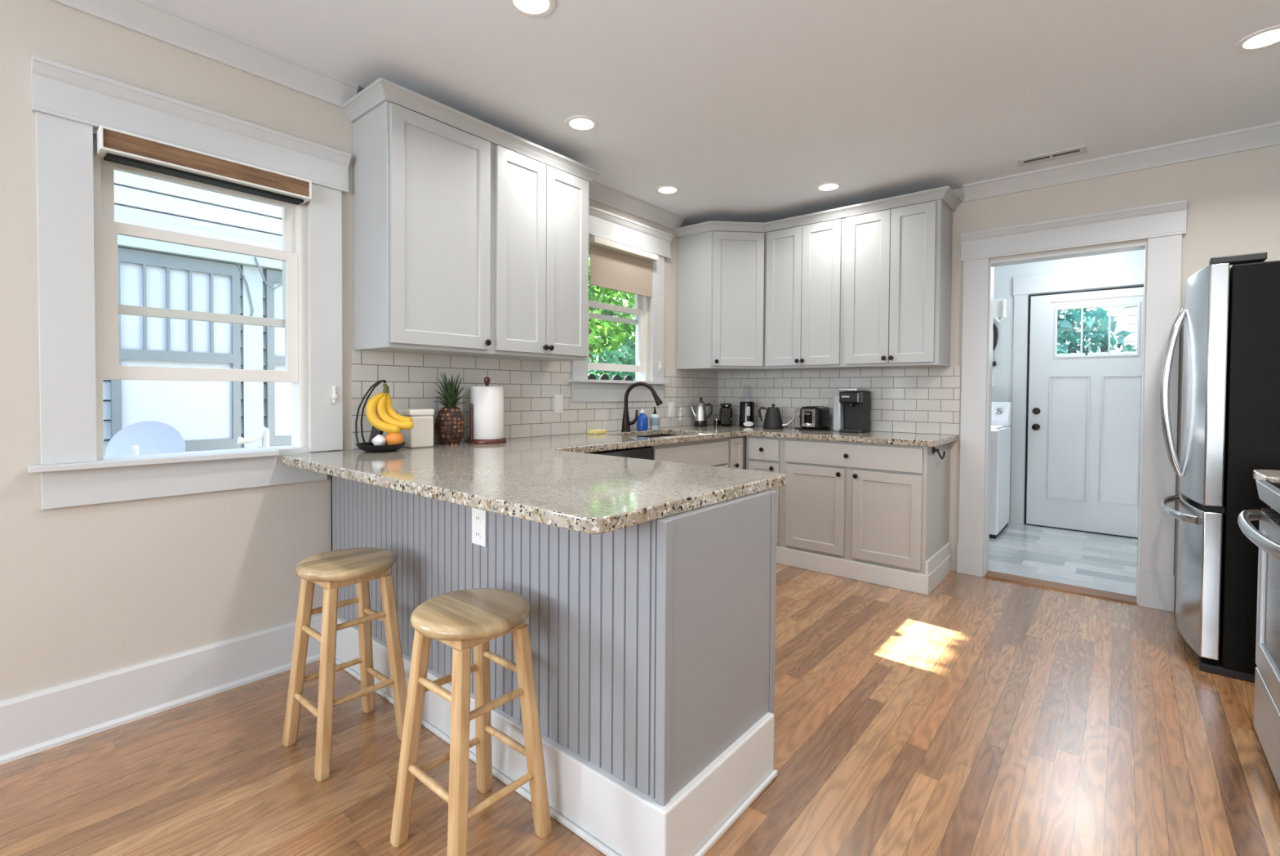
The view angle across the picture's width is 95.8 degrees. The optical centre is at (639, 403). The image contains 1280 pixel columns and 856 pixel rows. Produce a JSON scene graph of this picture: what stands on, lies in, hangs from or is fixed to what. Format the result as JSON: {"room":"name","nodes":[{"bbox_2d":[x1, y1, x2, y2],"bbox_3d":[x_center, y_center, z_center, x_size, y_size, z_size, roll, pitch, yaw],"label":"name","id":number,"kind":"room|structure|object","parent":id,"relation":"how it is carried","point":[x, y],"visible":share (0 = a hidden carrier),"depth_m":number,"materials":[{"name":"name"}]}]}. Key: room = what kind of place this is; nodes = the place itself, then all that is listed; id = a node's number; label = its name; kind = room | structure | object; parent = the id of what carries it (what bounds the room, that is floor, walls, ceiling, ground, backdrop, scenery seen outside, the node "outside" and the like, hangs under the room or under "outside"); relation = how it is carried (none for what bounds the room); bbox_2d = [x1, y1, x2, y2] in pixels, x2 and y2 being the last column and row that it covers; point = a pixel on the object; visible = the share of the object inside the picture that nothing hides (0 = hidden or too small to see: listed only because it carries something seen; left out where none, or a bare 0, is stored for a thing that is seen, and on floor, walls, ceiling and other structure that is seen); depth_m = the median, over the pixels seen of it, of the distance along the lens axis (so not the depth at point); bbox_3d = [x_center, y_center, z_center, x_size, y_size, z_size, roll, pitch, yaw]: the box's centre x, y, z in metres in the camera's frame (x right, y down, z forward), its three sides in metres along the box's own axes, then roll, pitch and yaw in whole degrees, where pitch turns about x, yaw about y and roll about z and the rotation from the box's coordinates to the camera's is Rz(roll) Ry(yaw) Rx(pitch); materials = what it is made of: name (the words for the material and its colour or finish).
{"room":"kitchen","nodes":[
{"label":"kitchen","id":0,"kind":"room"},
{"bbox_2d":[0,0,718,701],"bbox_3d":[-1.772,-0.146,2.226,0.149,2.750,7.780,1,1,40],"label":"wall","id":1,"kind":"structure","parent":0,"point":[86,590],"depth_m":2.14,"materials":[{"name":"beige paint"}]},
{"bbox_2d":[0,613,322,764],"bbox_3d":[-2.758,1.054,0.950,0.032,0.190,4.250,1,1,40],"label":"baseboard","id":2,"kind":"structure","parent":1,"relation":"attached to","point":[38,721],"depth_m":2.09,"materials":[{"name":"paint"}]},
{"bbox_2d":[26,54,351,509],"bbox_3d":[-1.687,-0.387,2.274,0.188,1.454,1.008,1,1,40],"label":"window","id":3,"kind":"structure","parent":1,"relation":"in","point":[79,308],"depth_m":2.08,"materials":[{"name":"white paint"}]},
{"bbox_2d":[95,124,311,204],"bbox_3d":[-1.637,-0.896,2.226,0.100,0.089,0.660,1,1,40],"label":"roller blind","id":4,"kind":"object","parent":3,"relation":"attached to","point":[114,145],"visible":1,"depth_m":2.16,"materials":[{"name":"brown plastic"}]},
{"bbox_2d":[331,385,337,402],"bbox_3d":[-1.359,-0.043,2.573,0.019,0.075,0.018,1,1,40],"label":"cleat","id":5,"kind":"object","parent":3,"relation":"attached to","point":[334,396],"visible":1,"depth_m":2.57,"materials":[{"name":"white plastic"}]},
{"bbox_2d":[49,0,358,107],"bbox_3d":[-2.687,-1.354,0.933,0.075,0.094,4.370,1,1,40],"label":"crown molding","id":6,"kind":"structure","parent":1,"relation":"attached to","point":[148,18],"depth_m":2.21,"materials":[{"name":"white paint"}]},
{"bbox_2d":[341,77,497,355],"bbox_3d":[-1.021,-0.794,2.716,0.368,1.095,0.577,1,1,40],"label":"upper cabinet","id":7,"kind":"object","parent":1,"relation":"attached to","point":[422,163],"visible":1,"depth_m":2.59,"materials":[{"name":"paint"}]},
{"bbox_2d":[459,127,600,361],"bbox_3d":[-0.604,-0.802,3.216,0.368,1.095,0.724,1,1,40],"label":"upper cabinet","id":8,"kind":"object","parent":1,"relation":"attached to","point":[540,194],"visible":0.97,"depth_m":3.06,"materials":[{"name":"paint"}]},
{"bbox_2d":[554,394,563,413],"bbox_3d":[-0.509,-0.001,3.620,0.009,0.116,0.072,1,1,40],"label":"power outlet","id":9,"kind":"object","parent":1,"relation":"attached to","point":[558,398],"visible":1,"depth_m":3.62,"materials":[{"name":"white plastic"}]},
{"bbox_2d":[556,398,560,408],"bbox_3d":[-0.507,-0.001,3.619,0.003,0.068,0.034,1,1,40],"label":"receptacle","id":10,"kind":"object","parent":9,"relation":"attached to","point":[558,400],"depth_m":3.62,"materials":[{"name":"white plastic"}]},
{"bbox_2d":[568,204,673,401],"bbox_3d":[-0.150,-0.655,4.110,0.188,1.274,1.052,1,1,40],"label":"window","id":11,"kind":"structure","parent":1,"relation":"in","point":[602,224],"depth_m":4.19,"materials":[{"name":"white paint"}]},
{"bbox_2d":[588,235,658,297],"bbox_3d":[-0.114,-0.941,4.048,0.092,0.309,0.676,1,1,40],"label":"roller blind","id":12,"kind":"object","parent":11,"relation":"attached to","point":[614,265],"visible":0.88,"depth_m":4.01,"materials":[{"name":"beige fabric"}]},
{"bbox_2d":[658,360,662,370],"bbox_3d":[0.154,-0.287,4.383,0.017,0.070,0.018,1,1,40],"label":"cleat","id":13,"kind":"object","parent":11,"relation":"attached to","point":[660,362],"visible":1,"depth_m":4.38,"materials":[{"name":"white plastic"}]},
{"bbox_2d":[588,179,684,230],"bbox_3d":[-0.094,-1.400,4.041,0.075,0.094,1.295,1,1,40],"label":"crown molding","id":14,"kind":"structure","parent":1,"relation":"attached to","point":[600,193],"depth_m":4.08,"materials":[{"name":"white paint"}]},
{"bbox_2d":[668,402,674,417],"bbox_3d":[0.247,0.046,4.529,0.009,0.116,0.072,1,1,40],"label":"power outlet","id":15,"kind":"object","parent":1,"relation":"attached to","point":[671,405],"visible":1,"depth_m":4.52,"materials":[{"name":"white plastic"}]},
{"bbox_2d":[670,404,673,413],"bbox_3d":[0.250,0.046,4.527,0.003,0.068,0.034,1,1,40],"label":"receptacle","id":16,"kind":"object","parent":15,"relation":"attached to","point":[671,406],"depth_m":4.52,"materials":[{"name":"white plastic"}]},
{"bbox_2d":[674,220,774,371],"bbox_3d":[0.715,-0.821,4.592,0.631,1.095,0.664,1,1,40],"label":"upper cabinet","id":17,"kind":"object","parent":1,"relation":"attached to","point":[721,296],"visible":0.98,"depth_m":4.39,"materials":[{"name":"paint"}]},
{"bbox_2d":[0,521,1279,855],"bbox_3d":[0.363,1.201,1.754,4.080,0.103,9.760,1,1,40],"label":"floor","id":18,"kind":"structure","parent":0,"point":[973,715],"depth_m":1.89,"materials":[{"name":"brown wood"}]},
{"bbox_2d":[282,547,407,781],"bbox_3d":[-0.988,0.830,1.954,0.303,0.620,0.303,1,1,40],"label":"bar stool","id":19,"kind":"object","parent":18,"relation":"on","point":[333,570],"visible":0.94,"depth_m":1.92,"materials":[{"name":"brown wood"}]},
{"bbox_2d":[390,587,551,855],"bbox_3d":[-0.445,0.842,1.533,0.303,0.620,0.303,1,1,40],"label":"bar stool","id":20,"kind":"object","parent":18,"relation":"on","point":[463,620],"visible":1,"depth_m":1.50,"materials":[{"name":"brown wood"}]},
{"bbox_2d":[330,475,777,855],"bbox_3d":[-0.363,0.698,2.334,1.922,0.878,0.972,1,1,40],"label":"base cabinet","id":21,"kind":"object","parent":18,"relation":"on","point":[653,642],"visible":0.6,"depth_m":1.59,"materials":[{"name":"grey paint"}]},
{"bbox_2d":[471,506,486,546],"bbox_3d":[-0.520,0.394,1.865,0.074,0.122,0.009,1,1,40],"label":"power outlet","id":22,"kind":"object","parent":21,"relation":"attached to","point":[478,516],"visible":0.88,"depth_m":1.86,"materials":[{"name":"white plastic"}]},
{"bbox_2d":[475,512,481,523],"bbox_3d":[-0.521,0.368,1.862,0.034,0.034,0.002,1,1,40],"label":"receptacle","id":23,"kind":"object","parent":22,"relation":"attached to","point":[477,515],"depth_m":1.86,"materials":[{"name":"white plastic"}]},
{"bbox_2d":[475,528,481,539],"bbox_3d":[-0.521,0.420,1.863,0.034,0.034,0.002,1,1,40],"label":"receptacle","id":24,"kind":"object","parent":22,"relation":"attached to","point":[477,531],"depth_m":1.86,"materials":[{"name":"white plastic"}]},
{"bbox_2d":[278,423,958,533],"bbox_3d":[0.299,0.228,3.145,1.884,0.036,3.442,1,1,40],"label":"countertop","id":25,"kind":"structure","parent":21,"relation":"on","point":[552,480],"depth_m":1.93,"materials":[{"name":"beige stone"}]},
{"bbox_2d":[355,379,405,452],"bbox_3d":[-1.164,0.051,2.600,0.206,0.320,0.206,1,1,40],"label":"fruit stand","id":26,"kind":"object","parent":25,"relation":"on","point":[364,446],"visible":0.92,"depth_m":2.57,"materials":[{"name":"black metal"}]},
{"bbox_2d":[368,425,383,444],"bbox_3d":[-1.198,0.143,2.630,0.070,0.105,0.024,0,1,0],"label":"pouch","id":27,"kind":"object","parent":26,"relation":"in","point":[374,432],"visible":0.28,"depth_m":2.62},
{"bbox_2d":[371,434,386,444],"bbox_3d":[-1.157,0.167,2.572,0.076,0.062,0.064,1,1,40],"label":"garlic","id":28,"kind":"object","parent":26,"relation":"in","point":[379,439],"visible":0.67,"depth_m":2.55,"materials":[{"name":"white food"}]},
{"bbox_2d":[355,441,405,452],"bbox_3d":[-1.165,0.195,2.603,0.206,0.034,0.206,1,1,40],"label":"bowl","id":29,"kind":"object","parent":26,"relation":"on","point":[364,446],"depth_m":2.53,"materials":[{"name":"black metal"}]},
{"bbox_2d":[365,382,413,432],"bbox_3d":[-1.119,0.020,2.606,0.200,0.224,0.102,0,1,-5],"label":"banana bunch","id":30,"kind":"object","parent":26,"relation":"hanging from","point":[390,421],"visible":1,"depth_m":2.58,"materials":[{"name":"yellow food"}]},
{"bbox_2d":[385,431,403,444],"bbox_3d":[-1.100,0.157,2.594,0.076,0.076,0.075,1,1,40],"label":"orange","id":31,"kind":"object","parent":26,"relation":"in","point":[392,438],"visible":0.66,"depth_m":2.57,"materials":[{"name":"orange food"}]},
{"bbox_2d":[398,408,434,448],"bbox_3d":[-1.083,0.116,2.804,0.124,0.184,0.124,1,1,40],"label":"canister","id":32,"kind":"object","parent":25,"relation":"on","point":[421,435],"visible":0.84,"depth_m":2.76,"materials":[{"name":"beige ceramic"}]},
{"bbox_2d":[433,371,466,444],"bbox_3d":[-0.963,0.023,2.935,0.154,0.367,0.150,1,1,40],"label":"pineapple","id":33,"kind":"object","parent":25,"relation":"on","point":[450,425],"visible":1,"depth_m":2.90,"materials":[{"name":"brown plant"}]},
{"bbox_2d":[466,377,506,443],"bbox_3d":[-0.817,0.031,3.086,0.204,0.347,0.207,1,1,40],"label":"paper towel holder","id":34,"kind":"object","parent":25,"relation":"on","point":[486,380],"visible":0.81,"depth_m":3.01,"materials":[{"name":"brown wood"}]},
{"bbox_2d":[470,386,503,439],"bbox_3d":[-0.816,0.046,3.088,0.172,0.278,0.172,1,1,40],"label":"paper towel roll","id":35,"kind":"object","parent":34,"relation":"on","point":[487,402],"visible":0.93,"depth_m":3.01,"materials":[{"name":"white paper"}]},
{"bbox_2d":[587,429,606,434],"bbox_3d":[-0.279,0.181,3.759,0.072,0.026,0.112,1,1,34],"label":"sponge","id":36,"kind":"object","parent":25,"relation":"on","point":[589,431],"visible":1,"depth_m":3.72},
{"bbox_2d":[621,381,662,431],"bbox_3d":[0.013,0.020,3.957,0.296,0.343,0.068,1,1,16],"label":"kitchen faucet","id":37,"kind":"object","parent":25,"relation":"on","point":[626,424],"visible":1,"depth_m":3.97,"materials":[{"name":"brown metal"}]},
{"bbox_2d":[636,408,648,430],"bbox_3d":[0.017,0.113,4.143,0.084,0.151,0.084,1,1,40],"label":"dish soap bottle","id":38,"kind":"object","parent":25,"relation":"on","point":[642,420],"visible":1,"depth_m":4.11,"materials":[{"name":"blue plastic"}]},
{"bbox_2d":[649,406,660,429],"bbox_3d":[0.109,0.103,4.229,0.076,0.169,0.075,1,1,40],"label":"soap dispenser","id":39,"kind":"object","parent":25,"relation":"on","point":[655,419],"visible":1,"depth_m":4.20,"materials":[{"name":"clear plastic"}]},
{"bbox_2d":[649,413,659,429],"bbox_3d":[0.108,0.130,4.230,0.074,0.114,0.074,1,1,40],"label":"bottle","id":40,"kind":"object","parent":39,"relation":"on","point":[654,418],"depth_m":4.20,"materials":[{"name":"plastic"}]},
{"bbox_2d":[636,434,676,437],"bbox_3d":[0.122,0.320,3.869,0.438,0.178,0.708,1,1,40],"label":"sink","id":41,"kind":"object","parent":25,"relation":"in","point":[655,435],"visible":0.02,"depth_m":4.19,"materials":[{"name":"black metal"}]},
{"bbox_2d":[690,396,712,426],"bbox_3d":[0.499,0.063,4.689,0.141,0.235,0.119,1,1,40],"label":"percolator","id":42,"kind":"object","parent":25,"relation":"on","point":[700,420],"visible":0.99,"depth_m":4.66,"materials":[{"name":"silver metal"}]},
{"bbox_2d":[694,404,706,420],"bbox_3d":[0.493,0.068,4.689,0.094,0.136,0.094,1,1,40],"label":"pot","id":43,"kind":"object","parent":42,"relation":"on","point":[700,412],"depth_m":4.65,"materials":[{"name":"silver metal"}]},
{"bbox_2d":[713,418,719,425],"bbox_3d":[0.638,0.151,4.811,0.050,0.057,0.049,1,1,40],"label":"spice jar","id":44,"kind":"object","parent":25,"relation":"on","point":[716,422],"visible":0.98,"depth_m":4.79,"materials":[{"name":"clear glass"}]},
{"bbox_2d":[719,403,732,425],"bbox_3d":[0.708,0.088,4.776,0.096,0.185,0.115,0,1,0],"label":"coffee grinder","id":45,"kind":"object","parent":25,"relation":"on","point":[725,411],"visible":1,"depth_m":4.74,"materials":[{"name":"black plastic"}]},
{"bbox_2d":[738,385,755,426],"bbox_3d":[0.862,0.017,4.653,0.127,0.333,0.130,0,1,0],"label":"blender","id":46,"kind":"object","parent":25,"relation":"on","point":[747,419],"visible":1,"depth_m":4.60,"materials":[{"name":"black plastic"}]},
{"bbox_2d":[757,404,801,429],"bbox_3d":[1.065,0.096,4.388,0.304,0.188,0.154,1,1,40],"label":"gooseneck kettle","id":47,"kind":"object","parent":25,"relation":"on","point":[773,419],"visible":0.99,"depth_m":4.38,"materials":[{"name":"metal"}]},
{"bbox_2d":[762,408,783,429],"bbox_3d":[1.019,0.112,4.427,0.154,0.155,0.154,1,1,40],"label":"pot","id":48,"kind":"object","parent":47,"relation":"on","point":[773,419],"depth_m":4.37,"materials":[{"name":"grey metal"}]},
{"bbox_2d":[794,407,800,427],"bbox_3d":[1.257,0.108,4.484,0.116,0.163,0.073,1,1,8],"label":"coffee bag","id":49,"kind":"object","parent":25,"relation":"on","point":[797,418],"visible":0.32,"depth_m":4.47,"materials":[{"name":"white paper"}]},
{"bbox_2d":[799,405,830,431],"bbox_3d":[1.288,0.106,4.277,0.150,0.176,0.267,1,1,40],"label":"toaster","id":50,"kind":"object","parent":25,"relation":"on","point":[812,418],"visible":1,"depth_m":4.20,"materials":[{"name":"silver metal"}]},
{"bbox_2d":[833,387,871,432],"bbox_3d":[1.502,0.045,4.123,0.197,0.308,0.247,1,1,40],"label":"coffee machine","id":51,"kind":"object","parent":25,"relation":"on","point":[851,406],"visible":1,"depth_m":4.08,"materials":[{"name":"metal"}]},
{"bbox_2d":[839,428,862,432],"bbox_3d":[1.474,0.189,4.050,0.130,0.022,0.096,1,1,40],"label":"drip tray","id":52,"kind":"object","parent":51,"relation":"on","point":[844,430],"depth_m":4.02,"materials":[{"name":"black plastic"}]},
{"bbox_2d":[585,445,653,459],"bbox_3d":[-0.342,0.680,3.342,0.662,0.872,0.604,1,1,40],"label":"dishwasher","id":53,"kind":"object","parent":18,"relation":"on","point":[641,452],"visible":0.12,"depth_m":3.23,"materials":[{"name":"metal"}]},
{"bbox_2d":[585,445,649,453],"bbox_3d":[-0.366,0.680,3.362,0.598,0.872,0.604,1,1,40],"label":"control panel","id":54,"kind":"object","parent":53,"relation":"in","point":[646,446],"depth_m":3.17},
{"bbox_2d":[649,437,728,467],"bbox_3d":[0.122,0.669,3.899,0.660,0.878,0.846,1,1,40],"label":"base cabinet","id":55,"kind":"object","parent":18,"relation":"on","point":[713,452],"visible":0.09,"depth_m":3.72,"materials":[{"name":"paint"}]},
{"bbox_2d":[727,435,746,469],"bbox_3d":[0.661,0.660,4.545,0.660,0.878,0.836,1,1,40],"label":"base cabinet","id":56,"kind":"object","parent":18,"relation":"on","point":[737,445],"visible":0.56,"depth_m":4.12,"materials":[{"name":"paint"}]},
{"bbox_2d":[746,435,782,563],"bbox_3d":[1.058,0.667,4.330,0.286,0.878,0.659,1,1,40],"label":"base cabinet","id":57,"kind":"object","parent":18,"relation":"on","point":[762,453],"visible":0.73,"depth_m":4.06,"materials":[{"name":"paint"}]},
{"bbox_2d":[780,437,951,595],"bbox_3d":[1.531,0.678,3.936,0.944,0.878,0.659,1,1,40],"label":"base cabinet","id":58,"kind":"object","parent":18,"relation":"on","point":[878,513],"visible":0.97,"depth_m":3.67,"materials":[{"name":"paint"}]},
{"bbox_2d":[932,446,945,458],"bbox_3d":[1.848,0.302,3.562,0.167,0.081,0.035,-1,1,-39],"label":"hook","id":59,"kind":"object","parent":58,"relation":"attached to","point":[934,449],"visible":0.99,"depth_m":3.52,"materials":[{"name":"black metal"}]},
{"bbox_2d":[989,401,1011,538],"bbox_3d":[2.882,0.539,5.181,0.655,1.117,0.675,1,1,40],"label":"washing machine","id":60,"kind":"object","parent":18,"relation":"on","point":[1001,417],"visible":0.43,"depth_m":4.88,"materials":[{"name":"white metal"}]},
{"bbox_2d":[984,569,1137,605],"bbox_3d":[2.565,1.125,3.565,0.750,0.012,0.155,1,1,40],"label":"threshold","id":61,"kind":"object","parent":18,"relation":"on","point":[1066,588],"visible":0.86,"depth_m":3.53,"materials":[{"name":"brown wood"}]},
{"bbox_2d":[1160,251,1279,682],"bbox_3d":[2.928,0.265,2.597,0.893,1.775,0.838,1,1,40],"label":"refrigerator","id":62,"kind":"object","parent":18,"relation":"on","point":[1230,403],"visible":1,"depth_m":2.44,"materials":[{"name":"silver metal"}]},
{"bbox_2d":[1237,479,1279,790],"bbox_3d":[2.100,0.717,1.480,0.789,0.905,0.760,1,1,40],"label":"stove","id":63,"kind":"object","parent":18,"relation":"on","point":[1267,538],"visible":1,"depth_m":1.81,"materials":[{"name":"metal"}]},
{"bbox_2d":[1265,479,1279,488],"bbox_3d":[2.137,0.285,1.443,0.700,0.039,0.760,1,1,40],"label":"cooktop","id":64,"kind":"object","parent":63,"relation":"in","point":[1273,484],"depth_m":1.86,"materials":[{"name":"silver metal"}]},
{"bbox_3d":[2.488,0.726,1.833,0.645,0.878,0.265,1,1,40],"label":"base cabinet","id":65,"kind":"object","parent":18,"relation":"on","visible":0},
{"bbox_2d":[1253,469,1279,479],"bbox_3d":[2.477,0.269,1.847,0.695,0.036,0.288,1,1,40],"label":"countertop","id":66,"kind":"structure","parent":65,"relation":"on","point":[1271,474],"depth_m":2.04,"materials":[{"name":"beige stone"}]},
{"bbox_2d":[151,0,1279,224],"bbox_3d":[-0.260,-1.435,0.933,4.080,0.100,7.760,1,1,40],"label":"ceiling","id":67,"kind":"structure","parent":0,"point":[745,108],"depth_m":2.49,"materials":[{"name":"paint"}]},
{"bbox_2d":[506,0,555,17],"bbox_3d":[-0.380,-1.405,2.023,0.172,0.006,0.172,1,1,40],"label":"recessed light","id":68,"kind":"object","parent":67,"relation":"in","point":[529,8],"visible":1,"depth_m":2.05,"materials":[{"name":"white plastic"}]},
{"bbox_2d":[564,115,598,131],"bbox_3d":[-0.297,-1.423,2.943,0.172,0.006,0.172,1,1,40],"label":"recessed light","id":69,"kind":"object","parent":67,"relation":"in","point":[578,122],"visible":1,"depth_m":2.94,"materials":[{"name":"white plastic"}]},
{"bbox_2d":[654,184,679,194],"bbox_3d":[0.185,-1.439,3.895,0.172,0.006,0.172,1,1,40],"label":"recessed light","id":70,"kind":"object","parent":67,"relation":"in","point":[664,189],"visible":1,"depth_m":3.89,"materials":[{"name":"white plastic"}]},
{"bbox_2d":[814,182,842,191],"bbox_3d":[1.244,-1.430,3.819,0.172,0.006,0.172,1,1,40],"label":"recessed light","id":71,"kind":"object","parent":67,"relation":"in","point":[827,186],"visible":1,"depth_m":3.81,"materials":[{"name":"white plastic"}]},
{"bbox_2d":[1016,144,1087,166],"bbox_3d":[2.344,-1.412,3.299,0.320,0.008,0.120,1,1,40],"label":"ceiling vent","id":72,"kind":"object","parent":67,"relation":"in","point":[1081,149],"visible":1,"depth_m":3.29,"materials":[{"name":"white metal"}]},
{"bbox_2d":[1234,24,1279,51],"bbox_3d":[2.385,-1.390,2.204,0.172,0.006,0.172,1,1,40],"label":"recessed light","id":73,"kind":"object","parent":67,"relation":"in","point":[1268,37],"visible":1,"depth_m":2.21,"materials":[{"name":"white plastic"}]},
{"bbox_2d":[717,144,1279,605],"bbox_3d":[2.175,-0.153,3.889,4.080,2.750,0.129,1,1,40],"label":"wall","id":74,"kind":"structure","parent":0,"point":[1233,201],"depth_m":3.58,"materials":[{"name":"beige paint"}]},
{"bbox_2d":[764,207,852,369],"bbox_3d":[1.268,-0.812,4.322,0.608,1.095,0.370,1,1,40],"label":"upper cabinet","id":75,"kind":"object","parent":74,"relation":"attached to","point":[804,254],"visible":0.95,"depth_m":4.18,"materials":[{"name":"paint"}]},
{"bbox_2d":[841,185,961,368],"bbox_3d":[1.756,-0.800,3.915,0.661,1.095,0.370,1,1,40],"label":"upper cabinet","id":76,"kind":"object","parent":74,"relation":"attached to","point":[898,249],"visible":1,"depth_m":3.79,"materials":[{"name":"paint"}]},
{"bbox_2d":[956,199,1187,611],"bbox_3d":[2.567,0.012,3.539,1.085,2.238,0.172,1,1,40],"label":"door frame","id":77,"kind":"structure","parent":74,"relation":"attached to","point":[1163,225],"depth_m":3.34,"materials":[{"name":"white paint"}]},
{"bbox_2d":[963,120,1279,201],"bbox_3d":[2.853,-1.363,3.185,1.900,0.094,0.075,1,1,40],"label":"crown molding","id":78,"kind":"structure","parent":74,"relation":"attached to","point":[1267,135],"depth_m":3.25,"materials":[{"name":"white paint"}]},
{"bbox_2d":[1174,576,1177,612],"bbox_3d":[3.260,1.054,2.909,0.835,0.190,0.032,1,1,40],"label":"baseboard","id":79,"kind":"structure","parent":74,"relation":"attached to","point":[1175,576],"depth_m":3.17,"materials":[{"name":"paint"}]},
{"bbox_2d":[991,248,1144,521],"bbox_3d":[3.842,-0.052,5.110,2.500,2.520,0.120,1,1,40],"label":"wall","id":80,"kind":"structure","parent":0,"point":[1002,391],"depth_m":5.36,"materials":[{"name":"paint"}]},
{"bbox_2d":[991,374,994,386],"bbox_3d":[3.305,-0.215,5.470,0.072,0.115,0.013,1,1,40],"label":"light switch","id":81,"kind":"object","parent":80,"relation":"attached to","point":[993,375],"visible":0.21,"depth_m":5.45,"materials":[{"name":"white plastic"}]},
{"bbox_2d":[992,323,998,366],"bbox_3d":[3.325,-0.553,5.432,0.034,0.409,0.053,0,1,-22],"label":"leash","id":82,"kind":"object","parent":80,"relation":"hanging from","point":[995,328],"visible":0.88,"depth_m":5.42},
{"bbox_2d":[993,297,1006,323],"bbox_3d":[3.337,-0.864,5.385,0.133,0.234,0.088,1,1,40],"label":"wall telephone","id":83,"kind":"object","parent":80,"relation":"attached to","point":[1000,304],"visible":0.77,"depth_m":5.37,"materials":[{"name":"white plastic"}]},
{"bbox_2d":[1009,263,1144,538],"bbox_3d":[3.904,-0.022,5.033,1.135,2.265,0.160,1,1,40],"label":"door frame","id":84,"kind":"structure","parent":80,"relation":"attached to","point":[1126,275],"depth_m":5.28,"materials":[{"name":"white paint"}]},
{"bbox_2d":[1026,286,1143,537],"bbox_3d":[3.853,0.068,4.971,0.862,2.063,0.107,1,1,40],"label":"door","id":85,"kind":"structure","parent":80,"relation":"in","point":[1084,427],"depth_m":5.00,"materials":[{"name":"white paint"}]},
{"label":"outside","id":86,"kind":"structure","parent":0,"visible":0},
{"bbox_3d":[-0.098,1.495,5.738,26.000,0.150,28.000,1,1,40],"label":"ground","id":87,"kind":"structure","parent":86,"visible":0},
{"bbox_2d":[105,420,185,457],"bbox_3d":[-3.143,0.776,3.689,0.298,1.329,0.314,1,1,22],"label":"satellite dish","id":88,"kind":"object","parent":87,"relation":"on","point":[143,437],"visible":0.56,"depth_m":3.73,"materials":[{"name":"white metal"}]},
{"bbox_2d":[102,169,291,457],"bbox_3d":[-6.113,-1.125,2.707,3.550,5.130,8.300,1,1,40],"label":"house","id":89,"kind":"structure","parent":87,"relation":"on","point":[208,415],"depth_m":4.22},
{"bbox_2d":[120,261,232,439],"bbox_3d":[-3.302,-0.347,4.147,0.006,1.235,0.645,1,1,40],"label":"blind","id":90,"kind":"object","parent":89,"relation":"hanging from","point":[199,410],"depth_m":4.14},
{"bbox_2d":[274,282,291,435],"bbox_3d":[-2.841,-0.355,4.700,0.006,1.235,0.255,1,1,40],"label":"blind","id":91,"kind":"object","parent":89,"relation":"hanging from","point":[282,389],"depth_m":4.65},
{"bbox_2d":[237,426,269,447],"bbox_3d":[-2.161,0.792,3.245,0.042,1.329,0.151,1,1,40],"label":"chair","id":92,"kind":"object","parent":87,"relation":"on","point":[264,434],"visible":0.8,"depth_m":3.26,"materials":[{"name":"white plastic"}]},
{"bbox_2d":[587,373,635,380],"bbox_3d":[-0.284,0.539,6.465,0.070,1.730,1.900,1,1,40],"label":"picket fence","id":93,"kind":"object","parent":87,"relation":"on","point":[591,376],"visible":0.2,"depth_m":6.31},
{"bbox_2d":[587,335,635,380],"bbox_3d":[-0.159,0.220,7.801,0.971,2.322,2.320,1,1,40],"label":"shrub","id":94,"kind":"object","parent":87,"relation":"on","point":[628,359],"visible":0.05,"depth_m":7.56,"materials":[{"name":"green plant"}]},
{"bbox_2d":[588,255,635,377],"bbox_3d":[-0.842,-0.891,9.685,2.052,4.460,3.737,1,1,22],"label":"leafy tree","id":95,"kind":"object","parent":87,"relation":"on","point":[612,333],"visible":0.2,"depth_m":9.37,"materials":[{"name":"green plant"}]},
{"bbox_2d":[1056,306,1137,355],"bbox_3d":[5.281,-0.432,7.683,2.040,3.708,1.366,1,1,40],"label":"leafy tree","id":96,"kind":"object","parent":87,"relation":"on","point":[1066,331],"visible":0.13,"depth_m":7.15,"materials":[{"name":"green plant"}]},
{"bbox_2d":[1118,304,1137,353],"bbox_3d":[7.734,-0.114,7.243,2.300,3.110,2.650,0,1,-5],"label":"garden shed","id":97,"kind":"object","parent":87,"relation":"on","point":[1128,313],"visible":0.06,"depth_m":8.06,"materials":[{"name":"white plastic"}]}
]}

